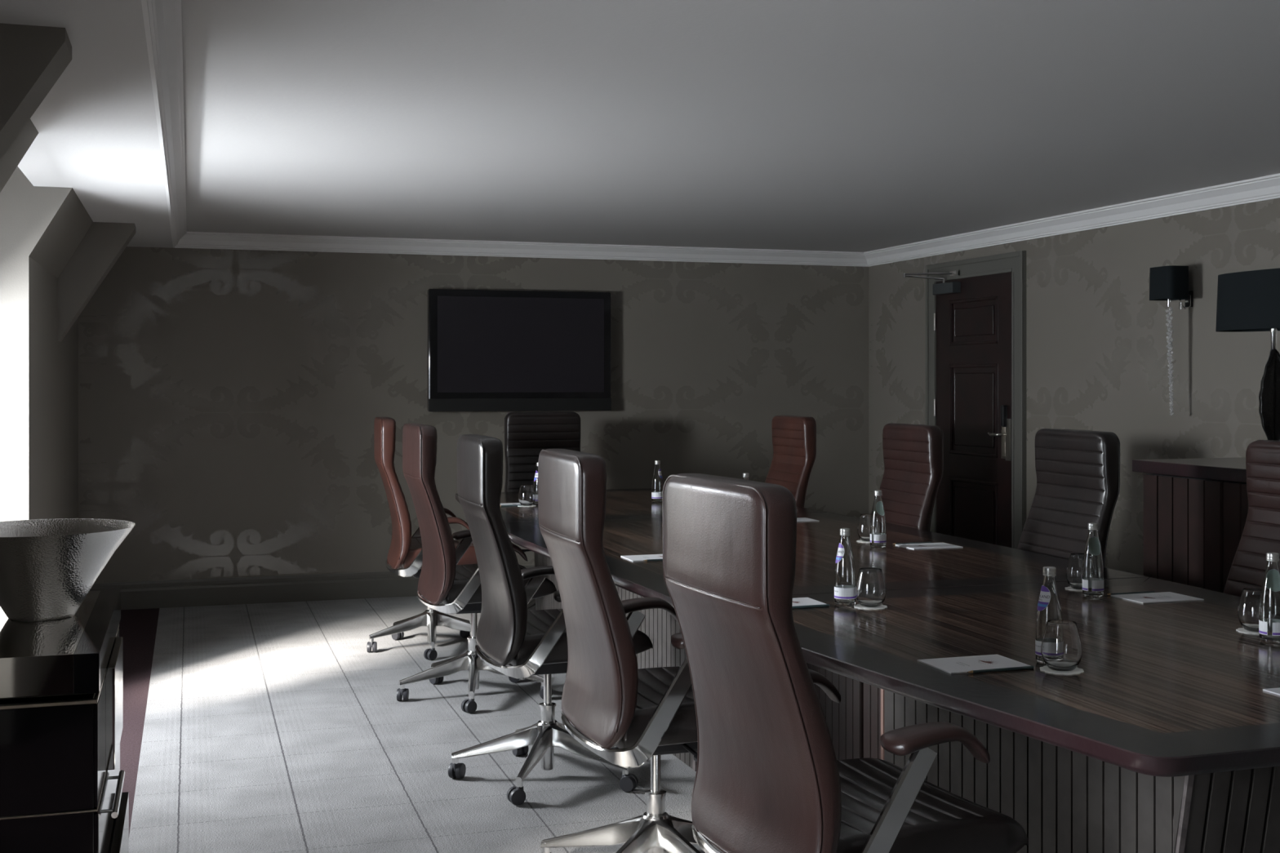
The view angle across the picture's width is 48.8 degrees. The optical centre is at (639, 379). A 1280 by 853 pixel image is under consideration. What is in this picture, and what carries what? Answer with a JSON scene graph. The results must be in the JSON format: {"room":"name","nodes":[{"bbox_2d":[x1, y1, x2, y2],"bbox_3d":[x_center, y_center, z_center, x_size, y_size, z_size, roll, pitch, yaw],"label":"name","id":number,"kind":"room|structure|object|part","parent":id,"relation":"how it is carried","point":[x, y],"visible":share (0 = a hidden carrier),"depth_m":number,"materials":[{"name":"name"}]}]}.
{"room":"conference room","nodes":[
{"label":"conference room","id":0,"kind":"room"},
{"bbox_2d":[0,119,93,521],"bbox_3d":[-1.994,0.180,3.329,0.825,2.440,10.755,0,0,-18],"label":"wall","id":1,"kind":"structure","parent":0,"point":[42,228],"depth_m":5.96,"materials":[{"name":"grey paint"}]},
{"bbox_2d":[0,22,71,159],"bbox_3d":[-1.536,-0.507,3.299,0.370,0.615,0.200,0,0,-18],"label":"trim","id":2,"kind":"structure","parent":1,"relation":"attached to","point":[33,58],"depth_m":3.24,"materials":[{"name":"grey paint"}]},
{"bbox_2d":[57,222,136,342],"bbox_3d":[-2.835,-0.507,7.367,0.370,0.615,0.200,0,0,-18],"label":"trim","id":3,"kind":"structure","parent":1,"relation":"attached to","point":[103,244],"depth_m":7.26,"materials":[{"name":"grey paint"}]},
{"bbox_2d":[119,595,722,852],"bbox_3d":[0.447,1.400,4.108,5.950,0.001,10.755,0,0,-18],"label":"floor","id":4,"kind":"structure","parent":0,"point":[275,727],"depth_m":5.41,"materials":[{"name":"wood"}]},
{"bbox_2d":[0,587,128,852],"bbox_3d":[-1.544,0.999,3.515,0.476,0.802,1.023,0,0,-18],"label":"base cabinet","id":5,"kind":"object","parent":4,"relation":"on","point":[62,780],"visible":0.99,"depth_m":3.09,"materials":[{"name":"black paint"}]},
{"bbox_2d":[0,518,137,621],"bbox_3d":[-1.514,0.485,3.569,0.452,0.225,0.452,0,0,-18],"label":"bowl","id":6,"kind":"object","parent":5,"relation":"on","point":[48,567],"visible":1,"depth_m":3.47,"materials":[{"name":"silver metal"}]},
{"bbox_3d":[-1.245,0.829,3.249,0.008,0.227,0.303,0,0,-18],"label":"drawer","id":7,"kind":"part","parent":5,"relation":"part of","materials":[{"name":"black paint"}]},
{"bbox_3d":[-1.350,1.060,3.580,0.010,0.210,0.998,0,0,-18],"label":"drawer","id":8,"kind":"part","parent":5,"relation":"part of","materials":[{"name":"black paint"}]},
{"bbox_3d":[-1.348,0.819,3.606,0.029,0.247,0.430,0,0,-18],"label":"drawer","id":9,"kind":"part","parent":5,"relation":"part of","materials":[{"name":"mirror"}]},
{"bbox_3d":[-1.322,1.043,3.556,0.028,0.016,0.380,0,0,-18],"label":"handle","id":10,"kind":"part","parent":5,"relation":"part of","materials":[{"name":"silver metal"}]},
{"bbox_2d":[366,417,477,660],"bbox_3d":[-1.084,0.797,7.346,0.675,1.203,0.672,0,0,-15],"label":"office chair","id":11,"kind":"object","parent":4,"relation":"on","point":[405,551],"visible":0.8,"depth_m":7.14,"materials":[{"name":"leather"}]},
{"bbox_3d":[-1.289,0.578,7.316,0.168,0.763,0.544,0,0,-15],"label":"backrest","id":12,"kind":"part","parent":11,"relation":"part of","materials":[{"name":"leather"}]},
{"bbox_3d":[-1.173,0.852,7.346,0.298,0.274,0.570,0,0,-15],"label":"arm frame","id":13,"kind":"part","parent":11,"relation":"part of","materials":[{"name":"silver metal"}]},
{"bbox_3d":[-1.216,1.275,7.498,0.060,0.134,0.305,0,0,-45],"label":"leg","id":14,"kind":"part","parent":11,"relation":"part of","materials":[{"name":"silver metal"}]},
{"bbox_3d":[-1.012,0.906,7.388,0.485,0.120,0.490,0,0,-15],"label":"seat","id":15,"kind":"part","parent":11,"relation":"part of","materials":[{"name":"leather"}]},
{"bbox_3d":[-1.093,0.736,7.648,0.220,0.085,0.087,0,0,-15],"label":"armrest","id":16,"kind":"part","parent":11,"relation":"part of","materials":[{"name":"leather"}]},
{"bbox_3d":[-0.913,1.275,7.332,0.303,0.134,0.134,0,0,27],"label":"leg","id":17,"kind":"part","parent":11,"relation":"part of","materials":[{"name":"silver metal"}]},
{"bbox_3d":[-1.004,1.275,7.530,0.060,0.134,0.305,0,0,27],"label":"leg","id":18,"kind":"part","parent":11,"relation":"part of","materials":[{"name":"silver metal"}]},
{"bbox_3d":[-0.955,0.736,7.122,0.220,0.085,0.087,0,0,-15],"label":"armrest","id":19,"kind":"part","parent":11,"relation":"part of","materials":[{"name":"leather"}]},
{"bbox_2d":[396,423,556,713],"bbox_3d":[-0.745,0.797,6.235,0.667,1.203,0.669,0,0,-19],"label":"office chair","id":20,"kind":"object","parent":4,"relation":"on","point":[441,580],"visible":0.85,"depth_m":6.06,"materials":[{"name":"brown leather"}]},
{"bbox_3d":[-0.933,0.578,6.186,0.168,0.763,0.544,0,0,-19],"label":"backrest","id":21,"kind":"part","parent":20,"relation":"part of","materials":[{"name":"brown leather"}]},
{"bbox_3d":[-0.855,1.275,6.391,0.060,0.134,0.305,0,0,-41],"label":"leg","id":22,"kind":"part","parent":20,"relation":"part of","materials":[{"name":"silver metal"}]},
{"bbox_3d":[-0.820,0.852,6.224,0.298,0.274,0.570,0,0,-19],"label":"arm frame","id":23,"kind":"part","parent":20,"relation":"part of","materials":[{"name":"silver metal"}]},
{"bbox_3d":[-0.762,0.736,6.531,0.220,0.085,0.087,0,0,-19],"label":"armrest","id":24,"kind":"part","parent":20,"relation":"part of","materials":[{"name":"brown leather"}]},
{"bbox_3d":[-0.663,0.906,6.277,0.485,0.120,0.490,0,0,-19],"label":"seat","id":25,"kind":"part","parent":20,"relation":"part of","materials":[{"name":"leather"}]},
{"bbox_3d":[-0.565,1.275,6.204,0.303,0.134,0.134,0,0,31],"label":"leg","id":26,"kind":"part","parent":20,"relation":"part of","materials":[{"name":"silver metal"}]},
{"bbox_3d":[-0.587,0.736,6.015,0.220,0.085,0.087,0,0,-19],"label":"armrest","id":27,"kind":"part","parent":20,"relation":"part of","materials":[{"name":"brown leather"}]},
{"bbox_2d":[504,411,580,608],"bbox_3d":[-0.512,0.797,8.418,0.672,1.203,0.673,0,0,-18],"label":"office chair","id":28,"kind":"object","parent":4,"relation":"on","point":[526,433],"visible":0.3,"depth_m":8.57,"materials":[{"name":"black leather"}]},
{"bbox_3d":[-0.603,1.275,8.246,0.060,0.134,0.305,0,0,26],"label":"leg","id":29,"kind":"part","parent":28,"relation":"part of","materials":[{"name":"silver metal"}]},
{"bbox_3d":[-0.585,0.578,8.608,0.544,0.763,0.168,0,0,-18],"label":"backrest","id":30,"kind":"part","parent":28,"relation":"part of","materials":[{"name":"leather"}]},
{"bbox_2d":[448,434,653,805],"bbox_3d":[-0.339,0.797,4.974,0.661,1.203,0.655,0,0,-18],"label":"office chair","id":31,"kind":"object","parent":4,"relation":"on","point":[535,642],"visible":0.77,"depth_m":4.79,"materials":[{"name":"leather"}]},
{"bbox_3d":[-0.524,0.578,4.903,0.168,0.763,0.544,0,0,-18],"label":"backrest","id":32,"kind":"part","parent":31,"relation":"part of","materials":[{"name":"leather"}]},
{"bbox_3d":[-0.410,0.852,4.939,0.298,0.274,0.570,0,0,-18],"label":"arm frame","id":33,"kind":"part","parent":31,"relation":"part of","materials":[{"name":"silver metal"}]},
{"bbox_3d":[-0.367,1.275,4.797,0.271,0.134,0.213,0,0,-41],"label":"leg","id":34,"kind":"part","parent":31,"relation":"part of","materials":[{"name":"silver metal"}]},
{"bbox_3d":[-0.346,0.736,5.245,0.220,0.085,0.087,0,0,-18],"label":"armrest","id":35,"kind":"part","parent":31,"relation":"part of","materials":[{"name":"leather"}]},
{"bbox_3d":[-0.181,0.736,4.727,0.220,0.085,0.087,0,0,-18],"label":"armrest","id":36,"kind":"part","parent":31,"relation":"part of","materials":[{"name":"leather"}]},
{"bbox_3d":[-0.188,1.275,5.086,0.305,0.134,0.060,0,0,-41],"label":"leg","id":37,"kind":"part","parent":31,"relation":"part of","materials":[{"name":"silver metal"}]},
{"bbox_3d":[-0.252,0.906,4.990,0.485,0.120,0.490,0,0,-18],"label":"seat","id":38,"kind":"part","parent":31,"relation":"part of","materials":[{"name":"leather"}]},
{"bbox_3d":[-0.169,1.275,4.873,0.305,0.134,0.060,0,0,31],"label":"leg","id":39,"kind":"part","parent":31,"relation":"part of","materials":[{"name":"silver metal"}]},
{"bbox_2d":[537,448,712,852],"bbox_3d":[0.072,0.797,3.909,0.651,1.203,0.683,0,0,-18],"label":"office chair","id":40,"kind":"object","parent":4,"relation":"on","point":[650,713],"visible":0.88,"depth_m":3.72,"materials":[{"name":"brown leather"}]},
{"bbox_3d":[-0.155,0.578,3.845,0.168,0.763,0.544,0,0,-18],"label":"backrest","id":41,"kind":"part","parent":40,"relation":"part of","materials":[{"name":"brown leather"}]},
{"bbox_3d":[-0.132,1.275,3.959,0.305,0.134,0.060,0,0,16],"label":"leg","id":42,"kind":"part","parent":40,"relation":"part of","materials":[{"name":"silver metal"}]},
{"bbox_3d":[-0.041,0.834,3.881,0.298,0.318,0.570,0,0,-18],"label":"arm frame","id":43,"kind":"part","parent":40,"relation":"part of","materials":[{"name":"silver metal"}]},
{"bbox_3d":[-0.059,1.275,3.758,0.060,0.134,0.305,0,0,34],"label":"leg","id":44,"kind":"part","parent":40,"relation":"part of","materials":[{"name":"silver metal"}]},
{"bbox_3d":[0.023,0.690,4.187,0.220,0.085,0.087,0,0,-18],"label":"armrest","id":45,"kind":"part","parent":40,"relation":"part of","materials":[{"name":"brown leather"}]},
{"bbox_3d":[0.117,0.906,3.932,0.485,0.120,0.490,0,0,-18],"label":"seat","id":46,"kind":"part","parent":40,"relation":"part of","materials":[{"name":"leather"}]},
{"bbox_3d":[0.188,0.690,3.669,0.220,0.085,0.087,0,0,-18],"label":"armrest","id":47,"kind":"part","parent":40,"relation":"part of","materials":[{"name":"brown leather"}]},
{"bbox_2d":[455,488,823,610],"bbox_3d":[-0.141,1.030,7.613,1.712,0.740,1.726,0,0,-18],"label":"conference table","id":48,"kind":"object","parent":4,"relation":"on","point":[620,503],"visible":0.16,"depth_m":7.35,"materials":[{"name":"brown wood"}]},
{"bbox_2d":[500,502,520,505],"bbox_3d":[-0.696,0.658,7.441,0.215,0.003,0.155,0,0,-18],"label":"notepad","id":49,"kind":"object","parent":48,"relation":"on","point":[502,504],"visible":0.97,"depth_m":7.46,"materials":[{"name":"white paper"}]},
{"bbox_2d":[500,504,522,506],"bbox_3d":[-0.656,0.656,7.366,0.175,0.007,0.007,0,0,-19],"label":"pencil","id":50,"kind":"object","parent":48,"relation":"on","point":[517,504],"visible":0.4,"depth_m":7.36,"materials":[{"name":"grey paint"}]},
{"bbox_2d":[533,462,537,505],"bbox_3d":[-0.535,0.548,7.461,0.064,0.224,0.064,0,0,-18],"label":"water bottle","id":51,"kind":"object","parent":48,"relation":"on","point":[535,479],"visible":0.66,"depth_m":7.44,"materials":[{"name":"clear glass"}]},
{"bbox_2d":[651,460,662,502],"bbox_3d":[0.095,0.548,7.620,0.064,0.224,0.064,0,0,12],"label":"water bottle","id":52,"kind":"object","parent":48,"relation":"on","point":[657,479],"visible":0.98,"depth_m":7.60,"materials":[{"name":"clear glass"}]},
{"bbox_3d":[-0.592,0.659,7.379,0.096,0.002,0.096,0,0,-32],"label":"coaster","id":53,"kind":"object","parent":48,"relation":"on","visible":0},
{"bbox_2d":[518,484,535,506],"bbox_3d":[-0.592,0.604,7.379,0.091,0.108,0.091,0,0,-18],"label":"water glass","id":54,"kind":"object","parent":53,"relation":"on","point":[526,495],"visible":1,"depth_m":7.35,"materials":[{"name":"clear glass"}]},
{"bbox_2d":[764,415,816,507],"bbox_3d":[0.628,0.801,7.882,0.673,1.194,0.651,0,0,-13],"label":"office chair","id":55,"kind":"object","parent":4,"relation":"on","point":[793,437],"visible":0.35,"depth_m":7.82,"materials":[{"name":"brown leather"}]},
{"bbox_2d":[504,511,1147,771],"bbox_3d":[0.508,1.030,5.626,1.770,0.740,2.446,0,0,-18],"label":"conference table","id":56,"kind":"object","parent":4,"relation":"on","point":[978,563],"visible":0.3,"depth_m":5.16,"materials":[{"name":"brown wood"}]},
{"bbox_2d":[620,554,662,561],"bbox_3d":[0.054,0.658,5.224,0.215,0.003,0.155,0,0,-18],"label":"notepad","id":57,"kind":"object","parent":56,"relation":"on","point":[632,557],"visible":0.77,"depth_m":5.22,"materials":[{"name":"white paper"}]},
{"bbox_2d":[643,559,662,561],"bbox_3d":[0.093,0.656,5.149,0.175,0.007,0.007,0,0,-19],"label":"pencil","id":58,"kind":"object","parent":56,"relation":"on","point":[646,560],"visible":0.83,"depth_m":5.13,"materials":[{"name":"grey paint"}]},
{"bbox_2d":[742,472,748,479],"bbox_3d":[0.496,0.548,6.604,0.064,0.224,0.064,0,0,-18],"label":"water bottle","id":59,"kind":"object","parent":56,"relation":"on","point":[745,475],"visible":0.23,"depth_m":6.59,"materials":[{"name":"clear"}]},
{"bbox_2d":[796,517,819,522],"bbox_3d":[0.711,0.658,6.620,0.215,0.003,0.155,0,0,-18],"label":"notepad","id":60,"kind":"object","parent":56,"relation":"on","point":[798,519],"visible":0.31,"depth_m":6.59,"materials":[{"name":"white paper"}]},
{"bbox_3d":[0.586,1.008,4.769,0.024,0.623,0.750,0,0,-18],"label":"modesty panel","id":61,"kind":"part","parent":56,"relation":"part of","materials":[{"name":"brown wood"}]},
{"bbox_2d":[856,539,870,542],"bbox_3d":[0.934,0.659,5.757,0.096,0.002,0.096,0,0,-39],"label":"coaster","id":62,"kind":"object","parent":56,"relation":"on","point":[860,540],"visible":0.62,"depth_m":5.74,"materials":[{"name":"white paper"}]},
{"bbox_2d":[857,514,871,542],"bbox_3d":[0.934,0.604,5.757,0.091,0.108,0.091,0,0,-18],"label":"water glass","id":63,"kind":"object","parent":62,"relation":"on","point":[864,525],"visible":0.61,"depth_m":5.72,"materials":[{"name":"clear glass"}]},
{"bbox_2d":[870,490,886,547],"bbox_3d":[0.939,0.548,5.559,0.064,0.224,0.064,0,0,-40],"label":"water bottle","id":64,"kind":"object","parent":56,"relation":"on","point":[877,522],"visible":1,"depth_m":5.54,"materials":[{"name":"clear glass"}]},
{"bbox_2d":[892,542,931,544],"bbox_3d":[1.090,0.656,5.661,0.175,0.007,0.007,0,0,-18],"label":"pencil","id":65,"kind":"object","parent":56,"relation":"on","point":[916,542],"visible":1,"depth_m":5.66,"materials":[{"name":"grey paint"}]},
{"bbox_2d":[895,542,963,549],"bbox_3d":[1.145,0.658,5.588,0.215,0.003,0.155,0,0,-18],"label":"notepad","id":66,"kind":"object","parent":56,"relation":"on","point":[926,545],"visible":1,"depth_m":5.58,"materials":[{"name":"white paper"}]},
{"bbox_2d":[662,473,1028,852],"bbox_3d":[0.379,0.797,2.882,0.662,1.203,0.654,0,0,-23],"label":"office chair","id":67,"kind":"object","parent":4,"relation":"on","point":[770,778],"visible":1,"depth_m":2.70,"materials":[{"name":"brown leather"}]},
{"bbox_3d":[0.202,0.578,2.796,0.168,0.763,0.544,0,0,-23],"label":"backrest","id":68,"kind":"part","parent":67,"relation":"part of","materials":[{"name":"brown leather"}]},
{"bbox_3d":[0.312,0.834,2.842,0.298,0.318,0.570,0,0,-23],"label":"arm frame","id":69,"kind":"part","parent":67,"relation":"part of","materials":[{"name":"silver metal"}]},
{"bbox_3d":[0.349,0.690,3.152,0.220,0.085,0.087,0,0,-23],"label":"armrest","id":70,"kind":"part","parent":67,"relation":"part of","materials":[{"name":"brown leather"}]},
{"bbox_3d":[0.466,0.906,2.906,0.485,0.120,0.490,0,0,-23],"label":"seat","id":71,"kind":"part","parent":67,"relation":"part of","materials":[{"name":"leather"}]},
{"bbox_3d":[0.559,0.690,2.650,0.220,0.085,0.087,0,0,-23],"label":"armrest","id":72,"kind":"part","parent":67,"relation":"part of","materials":[{"name":"brown leather"}]},
{"bbox_2d":[871,423,943,531],"bbox_3d":[1.012,0.803,6.506,0.645,1.191,0.669,0,0,-18],"label":"office chair","id":73,"kind":"object","parent":4,"relation":"on","point":[913,454],"visible":0.4,"depth_m":6.48,"materials":[{"name":"brown leather"}]},
{"bbox_2d":[792,577,1279,852],"bbox_3d":[1.204,1.030,3.555,1.671,0.740,1.916,0,0,-18],"label":"conference table","id":74,"kind":"object","parent":4,"relation":"on","point":[1166,740],"visible":0.71,"depth_m":3.15,"materials":[{"name":"brown wood"}]},
{"bbox_2d":[791,604,829,608],"bbox_3d":[0.467,0.656,4.077,0.175,0.007,0.007,0,0,-19],"label":"pencil","id":75,"kind":"object","parent":74,"relation":"on","point":[824,605],"visible":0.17,"depth_m":4.08,"materials":[{"name":"grey paint"}]},
{"bbox_2d":[791,597,830,606],"bbox_3d":[0.428,0.658,4.152,0.215,0.003,0.155,0,0,-18],"label":"notepad","id":76,"kind":"object","parent":74,"relation":"on","point":[797,601],"visible":0.34,"depth_m":4.17,"materials":[{"name":"white paper"}]},
{"bbox_2d":[834,528,856,605],"bbox_3d":[0.602,0.548,4.138,0.064,0.224,0.064,0,0,-10],"label":"water bottle","id":77,"kind":"object","parent":74,"relation":"on","point":[845,570],"visible":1,"depth_m":4.12,"materials":[{"name":"clear glass"}]},
{"bbox_2d":[853,604,887,609],"bbox_3d":[0.670,0.659,4.098,0.096,0.002,0.096,0,0,-25],"label":"coaster","id":78,"kind":"object","parent":74,"relation":"on","point":[858,606],"visible":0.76,"depth_m":4.07,"materials":[{"name":"white"}]},
{"bbox_2d":[854,567,886,607],"bbox_3d":[0.670,0.604,4.098,0.091,0.108,0.091,0,0,-18],"label":"water glass","id":79,"kind":"object","parent":78,"relation":"on","point":[870,589],"visible":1,"depth_m":4.07,"materials":[{"name":"clear glass"}]},
{"bbox_3d":[0.783,1.008,4.150,0.024,0.623,0.510,0,0,-18],"label":"modesty panel","id":80,"kind":"part","parent":74,"relation":"part of","materials":[{"name":"brown wood"}]},
{"bbox_2d":[916,654,1030,674],"bbox_3d":[0.776,0.658,3.267,0.215,0.003,0.155,0,0,-18],"label":"notepad","id":81,"kind":"object","parent":74,"relation":"on","point":[953,665],"visible":1,"depth_m":3.27,"materials":[{"name":"white paper"}]},
{"bbox_2d":[966,666,1034,673],"bbox_3d":[0.816,0.656,3.192,0.175,0.007,0.007,0,0,-19],"label":"pencil","id":82,"kind":"object","parent":74,"relation":"on","point":[1024,667],"visible":1,"depth_m":3.19,"materials":[{"name":"grey paint"}]},
{"bbox_2d":[1035,566,1062,664],"bbox_3d":[0.954,0.548,3.285,0.064,0.224,0.064,0,0,-14],"label":"water bottle","id":83,"kind":"object","parent":74,"relation":"on","point":[1049,607],"visible":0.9,"depth_m":3.27,"materials":[{"name":"clear glass"}]},
{"bbox_2d":[1040,665,1084,675],"bbox_3d":[0.958,0.659,3.203,0.096,0.002,0.096,0,0,-18],"label":"coaster","id":84,"kind":"object","parent":74,"relation":"on","point":[1077,671],"visible":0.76,"depth_m":3.18,"materials":[{"name":"white paper"}]},
{"bbox_2d":[1040,619,1082,671],"bbox_3d":[0.958,0.604,3.203,0.091,0.108,0.091,0,0,-18],"label":"water glass","id":85,"kind":"object","parent":84,"relation":"on","point":[1061,647],"visible":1,"depth_m":3.17,"materials":[{"name":"clear glass"}]},
{"bbox_2d":[1065,586,1082,591],"bbox_3d":[1.390,0.659,4.443,0.096,0.002,0.096,0,0,44],"label":"coaster","id":86,"kind":"object","parent":74,"relation":"on","point":[1066,588],"visible":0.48,"depth_m":4.42,"materials":[{"name":"white paper"}]},
{"bbox_2d":[1066,553,1084,589],"bbox_3d":[1.390,0.604,4.443,0.091,0.108,0.091,0,0,-18],"label":"water glass","id":87,"kind":"object","parent":86,"relation":"on","point":[1074,566],"visible":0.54,"depth_m":4.42,"materials":[{"name":"clear glass"}]},
{"bbox_2d":[1082,522,1104,597],"bbox_3d":[1.380,0.548,4.293,0.064,0.224,0.064,0,0,34],"label":"water bottle","id":88,"kind":"object","parent":74,"relation":"on","point":[1092,564],"visible":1,"depth_m":4.27,"materials":[{"name":"clear glass"}]},
{"bbox_2d":[1106,591,1155,595],"bbox_3d":[1.508,0.656,4.335,0.175,0.007,0.007,0,0,-18],"label":"pencil","id":89,"kind":"object","parent":74,"relation":"on","point":[1132,593],"visible":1,"depth_m":4.33,"materials":[{"name":"grey paint"}]},
{"bbox_2d":[1111,591,1204,604],"bbox_3d":[1.563,0.658,4.262,0.215,0.003,0.155,0,0,-18],"label":"notepad","id":90,"kind":"object","parent":74,"relation":"on","point":[1165,597],"visible":1,"depth_m":4.25,"materials":[{"name":"white paper"}]},
{"bbox_2d":[1235,627,1259,635],"bbox_3d":[1.616,0.659,3.697,0.096,0.002,0.096,0,0,37],"label":"coaster","id":91,"kind":"object","parent":74,"relation":"on","point":[1240,629],"visible":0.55,"depth_m":3.68,"materials":[{"name":"white"}]},
{"bbox_2d":[1237,587,1261,632],"bbox_3d":[1.616,0.604,3.697,0.091,0.108,0.091,0,0,-18],"label":"water glass","id":92,"kind":"object","parent":91,"relation":"on","point":[1248,611],"visible":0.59,"depth_m":3.67,"materials":[{"name":"clear glass"}]},
{"bbox_2d":[1258,552,1279,643],"bbox_3d":[1.595,0.548,3.554,0.064,0.224,0.064,0,0,36],"label":"water bottle","id":93,"kind":"object","parent":74,"relation":"on","point":[1269,600],"visible":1,"depth_m":3.53,"materials":[{"name":"clear glass"}]},
{"bbox_2d":[1262,688,1279,695],"bbox_3d":[1.429,0.658,2.915,0.155,0.003,0.215,0,0,-18],"label":"notepad","id":94,"kind":"object","parent":74,"relation":"on","point":[1274,691],"visible":1,"depth_m":2.98,"materials":[{"name":"white paper"}]},
{"bbox_2d":[1017,428,1119,567],"bbox_3d":[1.474,0.797,5.401,0.676,1.203,0.674,0,0,-18],"label":"office chair","id":95,"kind":"object","parent":4,"relation":"on","point":[1077,472],"visible":0.41,"depth_m":5.43,"materials":[{"name":"black leather"}]},
{"bbox_2d":[1132,457,1248,592],"bbox_3d":[2.888,0.875,5.037,0.686,1.050,2.640,0,0,-18],"label":"sideboard","id":96,"kind":"object","parent":4,"relation":"on","point":[1196,510],"visible":0.38,"depth_m":5.86,"materials":[{"name":"brown wood"}]},
{"bbox_3d":[2.275,0.881,5.923,0.012,0.938,0.484,0,0,-18],"label":"slatted door","id":97,"kind":"part","parent":96,"relation":"part of","materials":[{"name":"brown wood"}]},
{"bbox_2d":[1132,457,1246,482],"bbox_3d":[2.888,0.376,5.037,0.686,0.052,2.640,0,0,-18],"label":"countertop","id":98,"kind":"structure","parent":96,"relation":"on","point":[1233,469],"depth_m":5.89,"materials":[{"name":"brown wood"}]},
{"bbox_3d":[2.446,0.881,5.390,0.012,0.938,0.604,0,0,-18],"label":"slatted door","id":99,"kind":"part","parent":96,"relation":"part of","materials":[{"name":"brown wood"}]},
{"bbox_2d":[1215,267,1279,440],"bbox_3d":[2.640,-0.051,5.871,0.254,0.802,0.580,0,0,-18],"label":"table lamp","id":100,"kind":"object","parent":96,"relation":"on","point":[1247,300],"visible":0.81,"depth_m":5.84,"materials":[{"name":"black fabric"}]},
{"bbox_3d":[2.640,-0.331,5.871,0.254,0.242,0.580,0,0,-18],"label":"lamp shade","id":101,"kind":"part","parent":100,"relation":"part of","materials":[{"name":"black fabric"}]},
{"bbox_2d":[1223,440,1279,596],"bbox_3d":[1.851,0.797,4.362,0.660,1.203,0.652,0,0,-18],"label":"office chair","id":102,"kind":"object","parent":4,"relation":"on","point":[1260,535],"visible":0.3,"depth_m":4.55,"materials":[{"name":"brown leather"}]},
{"bbox_2d":[78,246,868,583],"bbox_3d":[-0.899,0.245,9.402,5.295,2.310,0.150,0,0,-18],"label":"wall","id":103,"kind":"structure","parent":0,"point":[230,401],"depth_m":9.02,"materials":[{"name":"beige paint"}]},
{"bbox_2d":[141,0,186,248],"bbox_3d":[-1.206,-0.863,3.580,0.080,0.095,10.755,0,0,-18],"label":"trim","id":104,"kind":"structure","parent":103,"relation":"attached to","point":[162,19],"depth_m":4.22,"materials":[{"name":"white paint"}]},
{"bbox_2d":[90,565,534,609],"bbox_3d":[-0.873,1.317,9.320,5.295,0.165,0.022,0,0,-18],"label":"baseboard","id":105,"kind":"structure","parent":103,"relation":"attached to","point":[341,586],"depth_m":8.84,"materials":[{"name":"grey paint"}]},
{"bbox_2d":[427,288,611,411],"bbox_3d":[-0.792,-0.192,9.300,1.224,0.790,0.108,0,0,-18],"label":"television","id":106,"kind":"object","parent":103,"relation":"attached to","point":[489,350],"visible":1,"depth_m":9.24,"materials":[{"name":"black plastic"}]},
{"bbox_2d":[173,231,869,266],"bbox_3d":[-0.605,-0.863,9.375,4.750,0.095,0.080,0,0,-18],"label":"trim","id":107,"kind":"structure","parent":103,"relation":"attached to","point":[202,240],"depth_m":9.29,"materials":[{"name":"white paint"}]},
{"bbox_2d":[0,0,1279,252],"bbox_3d":[0.440,-0.958,4.211,6.300,0.285,10.955,0,0,-18],"label":"ceiling","id":108,"kind":"structure","parent":0,"point":[854,126],"depth_m":4.72,"materials":[{"name":"grey paint"}]},
{"bbox_2d":[868,198,1279,575],"bbox_3d":[3.352,0.245,5.035,0.150,2.310,10.755,0,0,-18],"label":"wall","id":109,"kind":"structure","parent":0,"point":[1096,341],"depth_m":7.38,"materials":[{"name":"beige paint"}]},
{"bbox_2d":[902,250,1026,548],"bbox_3d":[1.937,0.323,8.719,0.309,2.155,1.135,0,0,-18],"label":"door","id":110,"kind":"structure","parent":109,"relation":"in","point":[975,308],"depth_m":8.70,"materials":[{"name":"brown wood"}]},
{"bbox_3d":[1.864,-0.652,8.995,0.349,0.075,0.122,0,0,23],"label":"closer arm","id":111,"kind":"part","parent":110,"relation":"part of","materials":[{"name":"silver metal"}]},
{"bbox_3d":[2.125,0.328,8.430,0.053,0.025,0.139,0,0,-39],"label":"handle","id":112,"kind":"part","parent":110,"relation":"part of","materials":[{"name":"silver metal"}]},
{"bbox_3d":[2.171,0.355,8.395,0.032,0.250,0.105,0,0,-18],"label":"lock plate","id":113,"kind":"part","parent":110,"relation":"part of","materials":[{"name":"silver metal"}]},
{"bbox_2d":[863,173,1279,266],"bbox_3d":[3.243,-0.863,5.000,0.080,0.095,10.755,0,0,-18],"label":"trim","id":114,"kind":"structure","parent":109,"relation":"attached to","point":[1268,187],"depth_m":7.52,"materials":[{"name":"white paint"}]},
{"bbox_2d":[1149,265,1192,415],"bbox_3d":[2.595,-0.187,6.849,0.188,0.723,0.172,0,0,-18],"label":"wall sconce","id":115,"kind":"object","parent":109,"relation":"attached to","point":[1170,283],"visible":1,"depth_m":6.82,"materials":[{"name":"black fabric"}]},
{"bbox_3d":[2.567,-0.469,6.840,0.128,0.158,0.172,0,0,-18],"label":"lamp shade","id":116,"kind":"part","parent":115,"relation":"part of","materials":[{"name":"black fabric"}]}
]}

